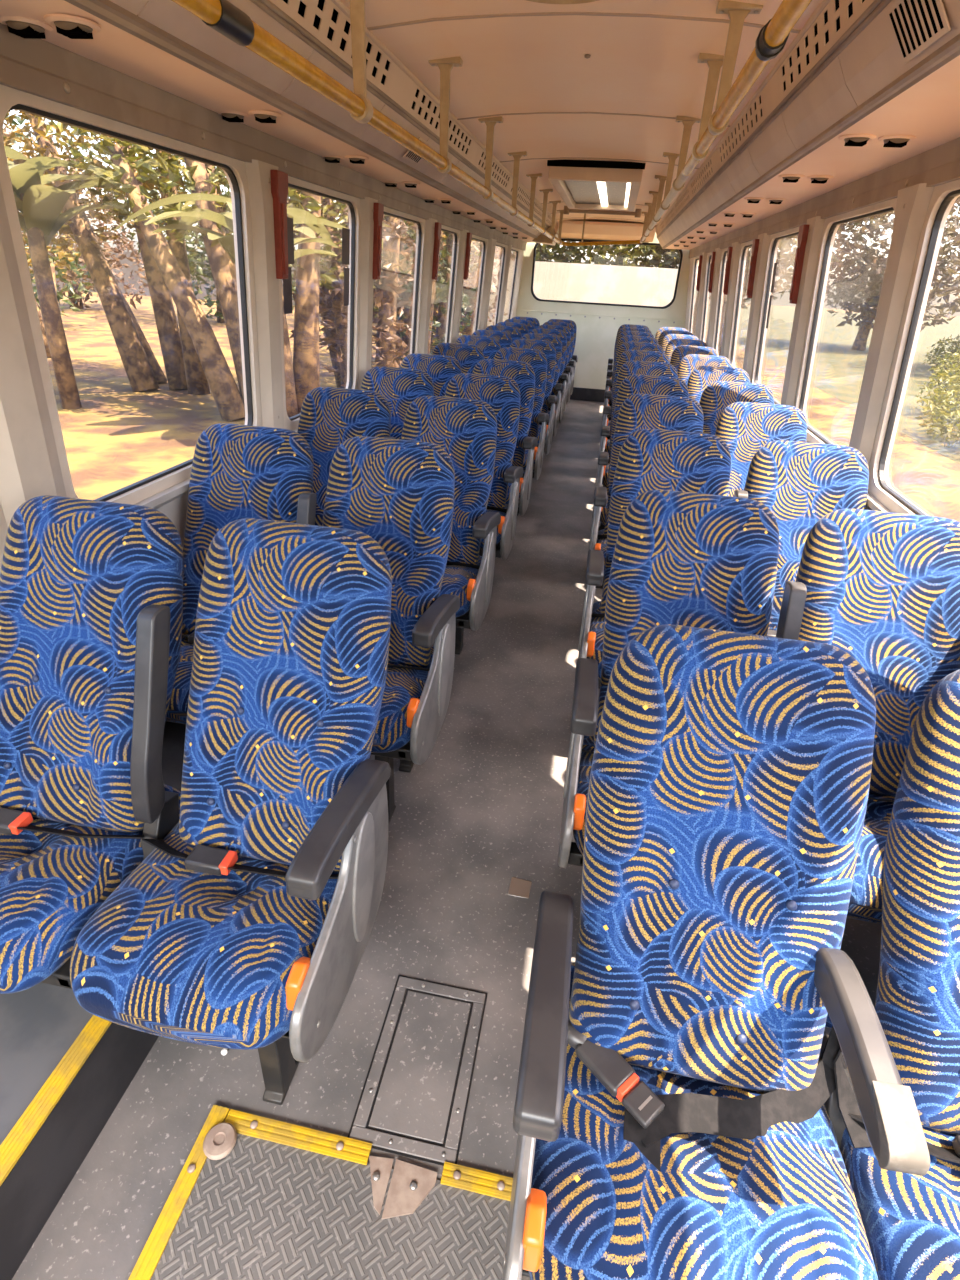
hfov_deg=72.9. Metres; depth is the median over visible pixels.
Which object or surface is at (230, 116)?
air nozzle
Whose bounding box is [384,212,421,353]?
window
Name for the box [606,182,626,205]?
light
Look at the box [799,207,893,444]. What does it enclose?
window
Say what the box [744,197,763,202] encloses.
air nozzle
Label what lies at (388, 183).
air nozzle
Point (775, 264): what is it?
window sticker
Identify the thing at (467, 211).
air nozzle
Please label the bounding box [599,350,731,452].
seat
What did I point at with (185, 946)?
seat cushion
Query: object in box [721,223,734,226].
air nozzle
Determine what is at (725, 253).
window
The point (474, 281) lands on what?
tree
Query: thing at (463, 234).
trim
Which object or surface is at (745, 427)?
seat
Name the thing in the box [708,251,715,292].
handle
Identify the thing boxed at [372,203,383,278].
handle
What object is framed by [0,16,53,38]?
air nozzle
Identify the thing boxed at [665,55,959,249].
trim
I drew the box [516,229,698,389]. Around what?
wall
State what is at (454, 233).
window
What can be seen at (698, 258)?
window
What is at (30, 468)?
trim
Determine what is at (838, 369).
grass
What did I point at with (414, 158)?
air vent
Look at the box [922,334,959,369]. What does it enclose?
shrub
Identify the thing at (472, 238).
window
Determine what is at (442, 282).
tree
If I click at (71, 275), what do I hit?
tree
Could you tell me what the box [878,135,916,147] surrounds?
air nozzle
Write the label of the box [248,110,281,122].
air nozzle
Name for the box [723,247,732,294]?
handle
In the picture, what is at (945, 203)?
window
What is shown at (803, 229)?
handle
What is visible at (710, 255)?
window
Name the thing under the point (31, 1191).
step
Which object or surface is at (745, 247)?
window
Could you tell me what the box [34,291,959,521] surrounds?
ground
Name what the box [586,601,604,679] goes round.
seat cushion
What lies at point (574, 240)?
window
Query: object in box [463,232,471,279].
handle
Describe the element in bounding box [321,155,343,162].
air nozzle
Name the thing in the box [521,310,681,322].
trim
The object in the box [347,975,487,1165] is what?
floor hatch
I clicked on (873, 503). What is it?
trim
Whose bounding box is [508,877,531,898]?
floor plate
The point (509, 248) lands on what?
trim
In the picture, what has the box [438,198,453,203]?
air nozzle
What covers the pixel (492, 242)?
trim
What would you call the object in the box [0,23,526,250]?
trim
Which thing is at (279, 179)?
handle
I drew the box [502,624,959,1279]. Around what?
seat
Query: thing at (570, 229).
trim
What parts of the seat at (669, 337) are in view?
armrest, backrest, backrest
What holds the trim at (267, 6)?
attached to the wall at (595, 337)
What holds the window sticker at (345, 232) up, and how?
attached to the window at (348, 203)
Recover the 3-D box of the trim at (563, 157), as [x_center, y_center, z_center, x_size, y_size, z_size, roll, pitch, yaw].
[0.713,-2.899,3.940,1.215,0.041,0.018,8,30,8]
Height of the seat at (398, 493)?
1.080 m
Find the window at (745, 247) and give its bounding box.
[730,244,751,367]
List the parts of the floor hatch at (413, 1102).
lid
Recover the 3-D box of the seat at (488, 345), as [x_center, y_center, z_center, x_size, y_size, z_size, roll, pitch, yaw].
[0.152,-1.935,5.486,0.972,1.080,0.695,8,30,8]
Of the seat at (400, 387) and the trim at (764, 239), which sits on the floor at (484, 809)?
the seat at (400, 387)
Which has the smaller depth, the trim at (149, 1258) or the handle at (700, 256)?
the trim at (149, 1258)
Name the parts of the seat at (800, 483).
panel, recline lever, armrest, backrest, armrest, backrest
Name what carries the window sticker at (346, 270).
attached to the window at (348, 203)
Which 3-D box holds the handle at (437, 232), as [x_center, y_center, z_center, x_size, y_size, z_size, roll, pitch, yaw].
[-0.312,-2.657,4.446,0.076,0.335,0.090,8,30,8]
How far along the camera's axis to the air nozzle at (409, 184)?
3.31 m
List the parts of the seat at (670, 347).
armrest, backrest, backrest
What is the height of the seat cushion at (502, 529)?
0.160 m
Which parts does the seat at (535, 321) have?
backrest, backrest, panel, armrest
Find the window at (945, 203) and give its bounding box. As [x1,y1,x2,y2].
[878,189,959,515]
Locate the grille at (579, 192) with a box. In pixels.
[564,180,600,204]
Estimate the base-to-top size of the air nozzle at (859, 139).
0.020 m
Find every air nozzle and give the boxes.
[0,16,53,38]
[44,13,100,38]
[217,111,248,122]
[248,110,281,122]
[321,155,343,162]
[345,155,368,163]
[383,181,399,186]
[401,181,419,187]
[423,199,436,202]
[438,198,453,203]
[464,210,477,214]
[706,222,719,225]
[708,230,719,233]
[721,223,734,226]
[722,212,737,216]
[740,213,755,217]
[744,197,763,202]
[766,198,786,203]
[778,174,804,182]
[807,175,833,183]
[839,133,875,146]
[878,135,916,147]
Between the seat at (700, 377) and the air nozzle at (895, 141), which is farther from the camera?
the seat at (700, 377)
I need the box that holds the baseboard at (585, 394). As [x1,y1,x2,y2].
[570,387,604,401]
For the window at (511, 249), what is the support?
in the window frames at (9, 97)
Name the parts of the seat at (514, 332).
backrest, backrest, panel, armrest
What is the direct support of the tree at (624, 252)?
on the ground at (120, 437)
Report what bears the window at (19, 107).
in the window frames at (9, 97)
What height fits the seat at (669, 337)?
1.080 m
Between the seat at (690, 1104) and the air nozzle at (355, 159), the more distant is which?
the air nozzle at (355, 159)
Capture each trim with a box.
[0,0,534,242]
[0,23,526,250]
[0,183,66,526]
[0,428,297,571]
[0,1015,111,1185]
[64,0,537,237]
[110,0,547,236]
[128,1105,228,1279]
[225,1109,371,1164]
[244,159,283,428]
[250,0,549,227]
[270,0,558,230]
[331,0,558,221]
[358,197,377,389]
[367,12,800,32]
[418,218,436,353]
[441,1162,512,1200]
[452,229,468,342]
[457,112,729,126]
[479,238,495,329]
[499,245,511,321]
[500,157,698,168]
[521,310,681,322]
[558,220,656,241]
[656,0,874,236]
[656,0,891,238]
[658,0,959,246]
[662,33,959,248]
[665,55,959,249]
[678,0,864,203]
[689,137,959,258]
[695,252,707,337]
[706,248,721,347]
[720,242,740,357]
[743,233,769,382]
[780,216,824,405]
[806,440,890,511]
[849,183,933,466]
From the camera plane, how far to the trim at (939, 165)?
2.46 m
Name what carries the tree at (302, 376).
on the ground at (120, 437)
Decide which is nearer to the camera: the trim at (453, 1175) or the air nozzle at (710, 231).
the trim at (453, 1175)
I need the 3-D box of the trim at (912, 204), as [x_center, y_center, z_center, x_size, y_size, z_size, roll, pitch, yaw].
[1.397,-1.026,2.279,0.134,0.920,0.275,8,30,8]
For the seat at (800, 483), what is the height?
1.080 m
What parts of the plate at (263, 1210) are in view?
plate, floor bracket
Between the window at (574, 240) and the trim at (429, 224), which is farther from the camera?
the window at (574, 240)
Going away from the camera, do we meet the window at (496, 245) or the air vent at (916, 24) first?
the air vent at (916, 24)
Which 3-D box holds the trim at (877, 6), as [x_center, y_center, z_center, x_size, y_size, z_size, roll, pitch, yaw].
[1.215,-2.373,3.300,0.020,0.022,11.780,8,30,8]
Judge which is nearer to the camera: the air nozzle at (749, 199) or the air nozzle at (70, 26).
the air nozzle at (70, 26)
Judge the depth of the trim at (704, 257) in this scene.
7.04 m
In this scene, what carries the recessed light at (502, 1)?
in the ceiling
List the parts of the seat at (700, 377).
panel, armrest, backrest, backrest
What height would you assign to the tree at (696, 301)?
6.357 m
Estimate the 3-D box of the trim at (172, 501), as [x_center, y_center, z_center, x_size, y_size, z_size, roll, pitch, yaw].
[-0.587,-1.216,4.331,0.030,0.895,11.760,8,30,8]
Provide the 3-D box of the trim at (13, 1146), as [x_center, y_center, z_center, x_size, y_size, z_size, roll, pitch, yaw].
[-0.871,1.067,0.727,0.040,0.010,3.280,8,30,8]
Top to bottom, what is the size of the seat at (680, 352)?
1.080 m
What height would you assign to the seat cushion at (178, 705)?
0.160 m
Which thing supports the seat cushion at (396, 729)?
on the seat at (398, 493)
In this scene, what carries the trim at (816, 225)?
attached to the window frames at (940, 192)
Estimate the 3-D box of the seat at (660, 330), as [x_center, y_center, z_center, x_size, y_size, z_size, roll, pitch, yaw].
[2.053,-3.262,8.024,0.972,1.080,0.695,8,30,8]
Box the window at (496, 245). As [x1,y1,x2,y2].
[495,245,504,324]
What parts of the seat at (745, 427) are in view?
panel, recline lever, armrest, backrest, backrest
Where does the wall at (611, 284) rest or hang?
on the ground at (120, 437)
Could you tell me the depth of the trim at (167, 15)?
1.74 m
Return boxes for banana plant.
[4,146,129,409]
[114,193,347,263]
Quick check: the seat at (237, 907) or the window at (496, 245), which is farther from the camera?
the window at (496, 245)
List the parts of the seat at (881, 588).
panel, frame, recline lever, armrest, backrest, armrest, backrest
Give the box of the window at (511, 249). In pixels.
[509,249,517,318]
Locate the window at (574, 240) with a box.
[531,239,682,308]
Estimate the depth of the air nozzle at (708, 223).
4.57 m
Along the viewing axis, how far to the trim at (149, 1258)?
1.21 m
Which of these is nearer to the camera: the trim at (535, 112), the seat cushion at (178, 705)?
the seat cushion at (178, 705)
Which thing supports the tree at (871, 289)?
on the grass at (838, 369)
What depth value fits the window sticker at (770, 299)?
4.10 m
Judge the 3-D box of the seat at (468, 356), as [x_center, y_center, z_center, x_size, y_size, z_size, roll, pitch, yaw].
[0.007,-1.554,4.797,0.972,1.080,0.695,8,30,8]
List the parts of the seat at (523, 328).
backrest, backrest, panel, armrest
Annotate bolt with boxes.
[221,1048,227,1055]
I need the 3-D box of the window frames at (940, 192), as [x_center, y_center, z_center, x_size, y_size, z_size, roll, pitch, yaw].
[1.670,-1.503,3.698,0.203,2.360,11.800,8,30,8]
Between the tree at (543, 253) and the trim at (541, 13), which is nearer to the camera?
the trim at (541, 13)
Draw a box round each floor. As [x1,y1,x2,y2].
[0,722,185,1144]
[12,399,881,1279]
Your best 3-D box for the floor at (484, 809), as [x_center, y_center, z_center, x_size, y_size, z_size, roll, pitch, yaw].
[0.533,-0.673,4.455,2.500,0.060,11.900,8,30,8]
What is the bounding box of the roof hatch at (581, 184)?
[547,160,645,210]
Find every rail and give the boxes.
[171,0,563,244]
[563,213,640,245]
[640,0,811,242]
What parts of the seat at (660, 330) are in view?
backrest, backrest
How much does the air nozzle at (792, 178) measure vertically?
0.020 m
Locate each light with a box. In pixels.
[495,0,634,3]
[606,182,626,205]
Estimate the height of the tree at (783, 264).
8.306 m
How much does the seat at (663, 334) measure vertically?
1.080 m
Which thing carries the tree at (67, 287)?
on the ground at (120, 437)
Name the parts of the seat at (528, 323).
backrest, backrest, panel, armrest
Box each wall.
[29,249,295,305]
[473,259,697,331]
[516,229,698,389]
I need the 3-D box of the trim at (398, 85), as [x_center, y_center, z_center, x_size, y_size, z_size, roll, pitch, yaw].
[-0.033,-2.588,3.444,0.039,0.093,11.780,8,30,8]
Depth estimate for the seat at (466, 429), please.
2.74 m
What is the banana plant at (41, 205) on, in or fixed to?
on the ground at (120, 437)
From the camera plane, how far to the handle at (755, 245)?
4.28 m
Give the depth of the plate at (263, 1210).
1.20 m
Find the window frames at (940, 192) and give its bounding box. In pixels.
[685,179,959,514]
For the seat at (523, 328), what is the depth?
7.18 m
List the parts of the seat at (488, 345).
backrest, backrest, panel, armrest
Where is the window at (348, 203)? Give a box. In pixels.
[288,183,355,420]
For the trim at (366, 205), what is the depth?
3.38 m
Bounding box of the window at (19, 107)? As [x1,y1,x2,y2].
[9,104,252,500]
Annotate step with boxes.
[0,1023,158,1279]
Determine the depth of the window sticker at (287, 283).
2.67 m
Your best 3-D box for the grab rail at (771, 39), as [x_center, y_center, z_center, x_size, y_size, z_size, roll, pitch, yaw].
[1.031,-2.497,3.515,0.110,0.267,8.400,8,30,8]
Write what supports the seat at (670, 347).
on the floor at (484, 809)
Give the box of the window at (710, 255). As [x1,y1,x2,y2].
[701,255,710,340]
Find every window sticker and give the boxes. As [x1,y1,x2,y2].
[283,267,291,313]
[287,217,293,263]
[342,228,349,264]
[344,268,348,305]
[766,295,771,328]
[771,263,776,292]
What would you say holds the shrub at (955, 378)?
on the grass at (838, 369)
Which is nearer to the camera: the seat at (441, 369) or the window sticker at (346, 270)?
the window sticker at (346, 270)
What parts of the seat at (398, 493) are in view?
backrest, frame, armrest, leg, backrest, leg, recline lever, panel, armrest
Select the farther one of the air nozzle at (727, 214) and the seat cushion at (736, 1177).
the air nozzle at (727, 214)
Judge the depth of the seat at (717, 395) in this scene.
3.69 m
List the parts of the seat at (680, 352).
armrest, backrest, backrest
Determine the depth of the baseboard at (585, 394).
9.42 m
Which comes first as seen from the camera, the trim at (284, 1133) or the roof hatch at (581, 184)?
the trim at (284, 1133)
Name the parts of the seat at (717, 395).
panel, frame, armrest, backrest, backrest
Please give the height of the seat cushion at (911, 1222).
0.160 m
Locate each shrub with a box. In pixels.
[915,363,959,421]
[915,384,959,448]
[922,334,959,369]
[927,349,959,388]
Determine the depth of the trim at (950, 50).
1.58 m
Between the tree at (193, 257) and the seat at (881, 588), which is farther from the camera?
the tree at (193, 257)
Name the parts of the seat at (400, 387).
backrest, backrest, frame, recline lever, panel, armrest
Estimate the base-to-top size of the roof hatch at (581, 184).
0.097 m
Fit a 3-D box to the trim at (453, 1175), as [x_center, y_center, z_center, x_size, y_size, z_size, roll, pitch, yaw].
[-0.002,1.054,1.266,0.145,0.011,0.035,8,30,8]
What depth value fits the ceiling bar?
6.41 m
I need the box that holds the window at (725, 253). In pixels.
[714,251,726,349]
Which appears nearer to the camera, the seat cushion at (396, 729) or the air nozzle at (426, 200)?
the seat cushion at (396, 729)
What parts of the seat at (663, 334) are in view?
armrest, backrest, backrest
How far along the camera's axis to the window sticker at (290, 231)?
2.61 m
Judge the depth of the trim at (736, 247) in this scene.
5.22 m
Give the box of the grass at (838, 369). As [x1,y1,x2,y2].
[706,304,959,463]
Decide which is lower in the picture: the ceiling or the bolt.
the bolt
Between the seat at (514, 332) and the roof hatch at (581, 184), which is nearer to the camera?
the roof hatch at (581, 184)
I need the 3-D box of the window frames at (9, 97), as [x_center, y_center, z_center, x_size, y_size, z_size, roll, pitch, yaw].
[-0.548,-1.800,4.000,0.142,2.360,11.800,8,30,8]
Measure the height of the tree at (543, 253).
8.232 m
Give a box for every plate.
[151,1133,509,1279]
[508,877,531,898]
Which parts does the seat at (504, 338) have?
backrest, backrest, panel, armrest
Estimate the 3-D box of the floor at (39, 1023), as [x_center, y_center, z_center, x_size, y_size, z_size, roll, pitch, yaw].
[-1.121,1.127,0.825,0.515,0.214,3.300,8,30,8]
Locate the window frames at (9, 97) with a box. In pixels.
[0,84,523,565]
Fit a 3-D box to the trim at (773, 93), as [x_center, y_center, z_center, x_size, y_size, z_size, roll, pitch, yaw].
[1.194,-2.424,3.276,0.036,0.092,11.780,8,30,8]
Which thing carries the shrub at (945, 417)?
on the grass at (838, 369)
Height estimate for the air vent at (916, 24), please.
0.081 m
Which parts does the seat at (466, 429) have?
backrest, backrest, leg, frame, recline lever, panel, armrest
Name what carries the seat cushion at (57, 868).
on the seat at (237, 907)
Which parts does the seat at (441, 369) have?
backrest, backrest, recline lever, panel, armrest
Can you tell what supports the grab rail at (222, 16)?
attached to the ceiling
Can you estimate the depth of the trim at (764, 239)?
4.27 m
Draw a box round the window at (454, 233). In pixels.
[441,228,456,342]
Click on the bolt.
(224, 1051)
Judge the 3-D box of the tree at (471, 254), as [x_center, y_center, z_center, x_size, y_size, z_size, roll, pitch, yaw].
[-1.230,-14.874,24.731,4.293,6.605,4.111,8,30,8]
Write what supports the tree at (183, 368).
on the ground at (120, 437)
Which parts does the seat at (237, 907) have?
backrest, armrest, frame, leg, backrest, recline lever, armrest, panel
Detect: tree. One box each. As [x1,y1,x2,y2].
[3,109,226,394]
[3,116,91,315]
[3,126,148,309]
[21,224,80,356]
[45,120,389,421]
[121,151,296,322]
[287,191,415,387]
[296,208,415,322]
[346,215,481,367]
[373,222,475,350]
[407,222,500,332]
[407,234,514,336]
[414,232,577,279]
[537,241,679,268]
[645,228,840,355]
[692,291,724,342]
[824,196,959,350]
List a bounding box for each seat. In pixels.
[0,495,391,1104]
[166,423,459,824]
[297,387,500,654]
[360,367,522,559]
[400,353,537,547]
[432,343,548,515]
[455,335,557,470]
[472,330,563,444]
[485,325,567,422]
[496,322,571,411]
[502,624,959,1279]
[504,319,574,402]
[512,317,577,394]
[558,490,959,923]
[578,429,868,688]
[586,394,806,588]
[591,375,773,530]
[595,361,749,487]
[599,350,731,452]
[600,342,717,435]
[602,335,706,419]
[603,331,698,406]
[605,324,687,388]
[605,327,692,390]
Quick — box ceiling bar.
[563,206,641,217]
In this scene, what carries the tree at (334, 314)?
on the ground at (120, 437)
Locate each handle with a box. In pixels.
[270,170,287,278]
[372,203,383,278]
[432,222,441,279]
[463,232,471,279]
[696,255,702,290]
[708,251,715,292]
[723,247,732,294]
[746,239,758,297]
[789,224,808,303]
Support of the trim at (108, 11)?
attached to the wall at (595, 337)
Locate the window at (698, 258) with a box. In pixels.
[689,258,698,331]
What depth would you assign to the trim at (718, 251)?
6.12 m
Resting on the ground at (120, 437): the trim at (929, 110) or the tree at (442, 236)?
the tree at (442, 236)
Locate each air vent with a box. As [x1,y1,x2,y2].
[403,137,431,163]
[886,0,950,63]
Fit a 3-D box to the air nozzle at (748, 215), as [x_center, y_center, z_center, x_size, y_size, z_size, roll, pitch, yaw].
[1.603,-2.543,3.892,0.096,0.020,0.096,8,30,8]
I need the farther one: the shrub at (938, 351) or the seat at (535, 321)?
the shrub at (938, 351)
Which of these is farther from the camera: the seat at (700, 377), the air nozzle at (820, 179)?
the seat at (700, 377)
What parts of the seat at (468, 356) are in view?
backrest, backrest, panel, armrest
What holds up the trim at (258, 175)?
attached to the window frames at (9, 97)
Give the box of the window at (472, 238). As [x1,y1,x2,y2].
[472,238,484,330]
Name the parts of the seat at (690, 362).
panel, armrest, backrest, backrest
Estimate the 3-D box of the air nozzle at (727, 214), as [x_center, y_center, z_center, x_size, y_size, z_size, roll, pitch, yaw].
[1.500,-2.557,3.906,0.096,0.020,0.096,8,30,8]
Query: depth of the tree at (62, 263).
16.66 m
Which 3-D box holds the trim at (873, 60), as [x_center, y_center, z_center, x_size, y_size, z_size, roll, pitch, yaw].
[1.265,-2.321,3.319,0.093,0.109,11.776,8,30,8]
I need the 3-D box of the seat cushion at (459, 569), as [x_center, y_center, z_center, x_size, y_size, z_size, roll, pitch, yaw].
[-0.222,-0.251,2.741,0.458,0.160,0.493,8,30,8]
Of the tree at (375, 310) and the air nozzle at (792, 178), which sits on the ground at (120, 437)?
the tree at (375, 310)
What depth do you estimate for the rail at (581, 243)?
7.31 m
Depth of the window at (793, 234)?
4.17 m
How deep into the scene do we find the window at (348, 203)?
3.26 m
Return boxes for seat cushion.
[0,784,180,993]
[70,822,338,1049]
[166,634,193,723]
[371,646,433,752]
[439,555,481,616]
[480,504,507,547]
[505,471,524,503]
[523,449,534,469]
[528,962,877,1279]
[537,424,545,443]
[573,735,594,854]
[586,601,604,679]
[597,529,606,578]
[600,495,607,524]
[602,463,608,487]
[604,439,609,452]
[825,1016,959,1279]
[847,793,894,923]
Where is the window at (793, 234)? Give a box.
[755,232,798,403]
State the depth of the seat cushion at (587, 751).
1.59 m
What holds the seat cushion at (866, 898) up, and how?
on the seat at (881, 588)
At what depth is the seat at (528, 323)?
7.72 m
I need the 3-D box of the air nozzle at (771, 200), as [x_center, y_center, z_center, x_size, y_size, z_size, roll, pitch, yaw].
[1.458,-2.162,3.203,0.096,0.020,0.096,8,30,8]
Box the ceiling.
[340,0,822,224]
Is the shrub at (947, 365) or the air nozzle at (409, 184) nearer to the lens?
the air nozzle at (409, 184)

